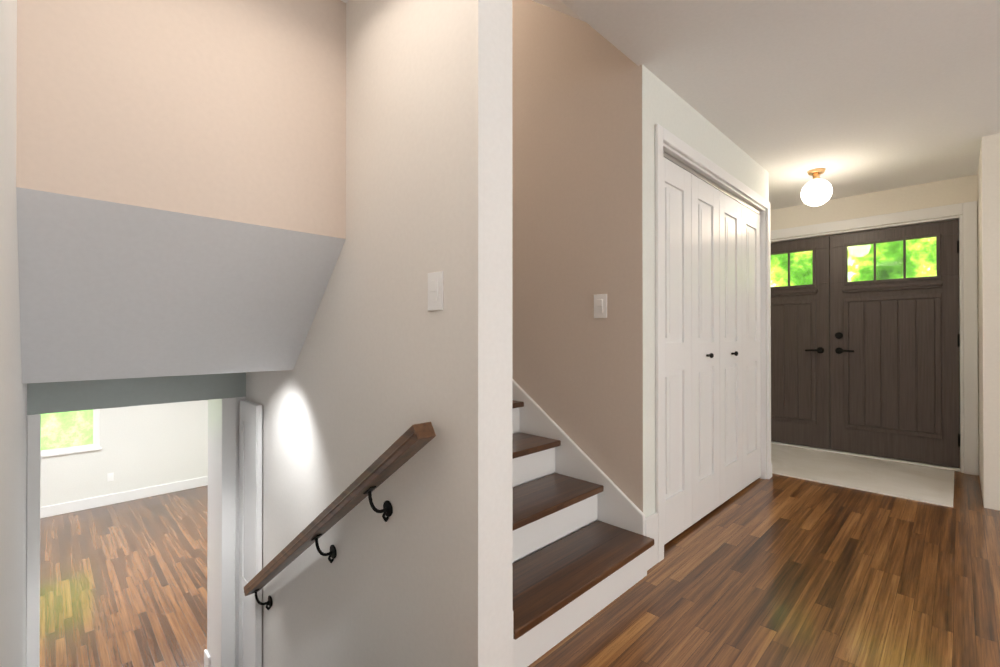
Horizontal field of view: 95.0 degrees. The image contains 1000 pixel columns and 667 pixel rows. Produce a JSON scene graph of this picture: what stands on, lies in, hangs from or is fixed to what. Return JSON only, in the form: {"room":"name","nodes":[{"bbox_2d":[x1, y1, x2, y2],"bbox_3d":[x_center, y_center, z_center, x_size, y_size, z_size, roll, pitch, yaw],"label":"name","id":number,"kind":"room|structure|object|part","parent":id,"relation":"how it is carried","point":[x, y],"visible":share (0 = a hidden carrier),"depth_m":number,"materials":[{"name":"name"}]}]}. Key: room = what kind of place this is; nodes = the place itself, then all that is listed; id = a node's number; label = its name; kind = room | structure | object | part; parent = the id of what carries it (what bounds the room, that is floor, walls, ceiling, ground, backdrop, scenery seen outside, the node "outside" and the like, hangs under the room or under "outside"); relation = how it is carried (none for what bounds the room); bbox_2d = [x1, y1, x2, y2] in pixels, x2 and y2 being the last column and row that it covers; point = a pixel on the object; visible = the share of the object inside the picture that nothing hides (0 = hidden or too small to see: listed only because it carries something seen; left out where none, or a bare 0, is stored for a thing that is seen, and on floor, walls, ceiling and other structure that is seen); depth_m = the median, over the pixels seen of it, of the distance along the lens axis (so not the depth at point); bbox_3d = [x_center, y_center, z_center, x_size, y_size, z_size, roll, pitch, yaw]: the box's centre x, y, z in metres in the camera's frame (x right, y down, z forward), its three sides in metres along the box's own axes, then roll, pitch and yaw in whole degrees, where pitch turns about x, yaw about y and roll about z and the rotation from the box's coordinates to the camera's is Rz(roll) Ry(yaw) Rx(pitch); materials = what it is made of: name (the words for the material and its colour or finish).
{"room":"entrance hallway","nodes":[
{"label":"entrance hallway","id":0,"kind":"room"},
{"bbox_2d":[0,0,26,666],"bbox_3d":[-0.985,0.456,0.826,0.120,3.930,5.150,0,0,-45],"label":"wall","id":1,"kind":"structure","parent":0,"point":[13,454],"depth_m":1.04,"materials":[{"name":"paint"}]},
{"bbox_2d":[40,485,207,666],"bbox_3d":[-3.027,2.498,4.039,6.600,0.120,7.800,0,0,-45],"label":"floor","id":2,"kind":"structure","parent":0,"point":[123,584],"depth_m":4.45,"materials":[{"name":"brown wood"}]},
{"bbox_2d":[40,400,207,506],"bbox_3d":[-5.621,1.287,6.649,6.600,2.330,0.150,0,0,-45],"label":"wall","id":3,"kind":"structure","parent":0,"point":[143,446],"depth_m":6.77,"materials":[{"name":"paint"}]},
{"bbox_2d":[41,409,101,457],"bbox_3d":[-6.161,1.218,5.972,1.460,0.840,0.044,0,0,-45],"label":"window","id":4,"kind":"structure","parent":3,"relation":"in","point":[64,433],"depth_m":6.27,"materials":[{"name":"glass"}]},
{"bbox_2d":[107,473,113,481],"bbox_3d":[-5.586,2.059,6.567,0.070,0.115,0.008,0,0,-45],"label":"electrical outlet","id":5,"kind":"object","parent":3,"relation":"attached to","point":[110,476],"visible":1,"depth_m":6.56,"materials":[{"name":"white plastic"}]},
{"bbox_2d":[40,476,207,517],"bbox_3d":[-5.563,2.379,6.584,6.600,0.145,0.015,0,0,-45],"label":"baseboard","id":6,"kind":"structure","parent":3,"relation":"attached to","point":[75,506],"depth_m":6.63,"materials":[{"name":"paint"}]},
{"bbox_2d":[26,372,245,666],"bbox_3d":[-1.919,1.265,2.495,0.920,2.330,0.160,0,0,-45],"label":"wall","id":7,"kind":"structure","parent":0,"point":[53,397],"depth_m":2.42,"materials":[{"name":"paint"}]},
{"bbox_2d":[26,398,235,666],"bbox_3d":[-1.876,1.404,2.413,0.864,2.050,0.015,0,0,-45],"label":"door frame","id":8,"kind":"structure","parent":7,"relation":"attached to","point":[228,534],"depth_m":2.66,"materials":[{"name":"paint"}]},
{"bbox_2d":[204,398,223,666],"bbox_3d":[-2.212,1.406,2.789,0.918,2.050,0.670,0,0,-45],"label":"door frame","id":9,"kind":"structure","parent":7,"relation":"attached to","point":[212,654],"depth_m":3.19,"materials":[{"name":"paint"}]},
{"bbox_2d":[16,0,345,383],"bbox_3d":[-1.407,-0.663,1.992,0.920,1.680,1.290,0,0,-45],"label":"wall","id":10,"kind":"structure","parent":0,"point":[181,185],"depth_m":1.55,"materials":[{"name":"paint"}]},
{"bbox_2d":[246,0,512,666],"bbox_3d":[-1.035,-0.586,2.369,0.140,6.030,2.900,0,0,-45],"label":"wall","id":11,"kind":"structure","parent":0,"point":[422,576],"depth_m":1.53,"materials":[{"name":"paint"}]},
{"bbox_2d":[239,400,261,666],"bbox_3d":[-1.435,1.407,2.629,0.036,2.023,0.317,0,0,-45],"label":"door","id":12,"kind":"structure","parent":11,"relation":"in","point":[250,524],"depth_m":2.59,"materials":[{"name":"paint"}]},
{"bbox_2d":[244,422,435,609],"bbox_3d":[-0.764,0.871,1.912,0.110,1.206,1.605,0,0,-45],"label":"handrail","id":13,"kind":"object","parent":11,"relation":"attached to","point":[406,446],"visible":1,"depth_m":1.62,"materials":[{"name":"brown wood"}]},
{"bbox_2d":[428,271,442,310],"bbox_3d":[-0.204,-0.132,1.424,0.012,0.118,0.075,0,0,-45],"label":"light switch","id":14,"kind":"object","parent":11,"relation":"attached to","point":[435,290],"visible":1,"depth_m":1.42,"materials":[{"name":"white plastic"}]},
{"bbox_2d":[512,0,654,517],"bbox_3d":[-0.415,-0.581,3.291,0.120,6.030,3.170,0,0,-45],"label":"wall","id":15,"kind":"structure","parent":0,"point":[583,210],"depth_m":2.32,"materials":[{"name":"paint"}]},
{"bbox_2d":[594,294,606,317],"bbox_3d":[0.498,-0.136,2.278,0.012,0.118,0.075,0,0,-45],"label":"light switch","id":16,"kind":"object","parent":15,"relation":"attached to","point":[600,305],"visible":1,"depth_m":2.27,"materials":[{"name":"white plastic"}]},
{"bbox_2d":[645,463,771,570],"bbox_3d":[3.263,0.976,1.774,3.200,0.240,6.100,0,0,-45],"label":"baseboard","id":17,"kind":"structure","parent":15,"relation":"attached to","point":[651,526],"depth_m":2.15,"materials":[{"name":"paint"}]},
{"bbox_2d":[341,0,999,209],"bbox_3d":[0.763,-2.700,0.902,8.300,2.883,8.366,0,0,-45],"label":"ceiling","id":18,"kind":"structure","parent":0,"point":[856,97],"depth_m":2.24,"materials":[{"name":"paint"}]},
{"bbox_2d":[801,168,832,205],"bbox_3d":[2.417,-1.110,3.498,0.200,0.270,0.200,0,0,-45],"label":"ceiling light","id":19,"kind":"object","parent":18,"relation":"attached to","point":[816,191],"visible":1,"depth_m":3.44,"materials":[{"name":"white glass"}]},
{"bbox_2d":[654,75,768,511],"bbox_3d":[1.027,-0.071,3.258,1.880,2.350,1.090,0,0,-45],"label":"wall","id":20,"kind":"structure","parent":0,"point":[676,115],"depth_m":2.65,"materials":[{"name":"paint"}]},
{"bbox_2d":[663,157,760,544],"bbox_3d":[1.387,0.089,2.881,1.696,1.985,0.071,0,0,-45],"label":"closet doors","id":21,"kind":"structure","parent":20,"relation":"in","point":[712,360],"depth_m":2.75,"materials":[{"name":"paint"}]},
{"bbox_2d":[655,124,770,562],"bbox_3d":[1.369,0.047,2.900,1.860,2.110,0.138,0,0,-45],"label":"trim","id":22,"kind":"structure","parent":20,"relation":"attached to","point":[666,136],"depth_m":2.50,"materials":[{"name":"paint"}]},
{"bbox_2d":[528,471,999,666],"bbox_3d":[1.521,1.212,0.121,8.300,0.250,6.220,0,0,-45],"label":"floor","id":23,"kind":"structure","parent":0,"point":[775,570],"depth_m":1.95,"materials":[{"name":"brown wood"}]},
{"bbox_2d":[512,379,653,666],"bbox_3d":[-0.717,0.265,2.824,0.952,1.674,3.081,0,0,-45],"label":"stairs","id":24,"kind":"structure","parent":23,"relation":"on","point":[582,543],"depth_m":1.99,"materials":[{"name":"paint"}]},
{"bbox_2d":[771,443,953,506],"bbox_3d":[2.616,1.103,3.935,1.105,0.008,1.825,0,0,-45],"label":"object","id":25,"kind":"structure","parent":23,"relation":"on","point":[929,484],"depth_m":3.59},
{"bbox_2d":[770,176,969,333],"bbox_3d":[3.041,-0.065,4.375,0.150,2.350,2.350,0,0,-45],"label":"wall","id":26,"kind":"structure","parent":0,"point":[955,190],"depth_m":4.01,"materials":[{"name":"paint"}]},
{"bbox_2d":[771,236,829,448],"bbox_3d":[2.778,0.086,4.584,0.106,2.000,0.854,0,0,-45],"label":"front door","id":27,"kind":"structure","parent":26,"relation":"in","point":[800,364],"depth_m":4.43,"materials":[{"name":"paint"}]},
{"bbox_2d":[771,201,978,475],"bbox_3d":[3.097,0.039,4.305,0.170,2.140,1.928,0,0,-45],"label":"door frame","id":28,"kind":"structure","parent":26,"relation":"attached to","point":[968,328],"depth_m":3.63,"materials":[{"name":"paint"}]},
{"bbox_2d":[830,220,959,467],"bbox_3d":[3.081,0.084,4.280,0.106,2.000,1.718,0,0,-45],"label":"front door","id":29,"kind":"structure","parent":26,"relation":"in","point":[894,373],"depth_m":3.94,"materials":[{"name":"paint"}]},
{"bbox_3d":[3.080,0.084,4.280,0.016,1.650,1.718,0,0,-45],"label":"front door hinges","id":30,"kind":"part","parent":29,"relation":"part of","materials":[{"name":"black metal"}]},
{"bbox_2d":[970,133,999,510],"bbox_3d":[3.424,-0.072,3.190,0.920,2.350,0.130,0,0,-45],"label":"wall","id":31,"kind":"structure","parent":0,"point":[982,187],"depth_m":2.88,"materials":[{"name":"paint"}]},
{"label":"outside","id":32,"kind":"structure","parent":0,"visible":0},
{"bbox_2d":[771,237,936,286],"bbox_3d":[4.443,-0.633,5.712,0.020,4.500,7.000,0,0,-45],"label":"window panes","id":33,"kind":"structure","parent":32,"point":[928,245],"depth_m":5.59,"materials":[{"name":"clear glass"}]}
]}

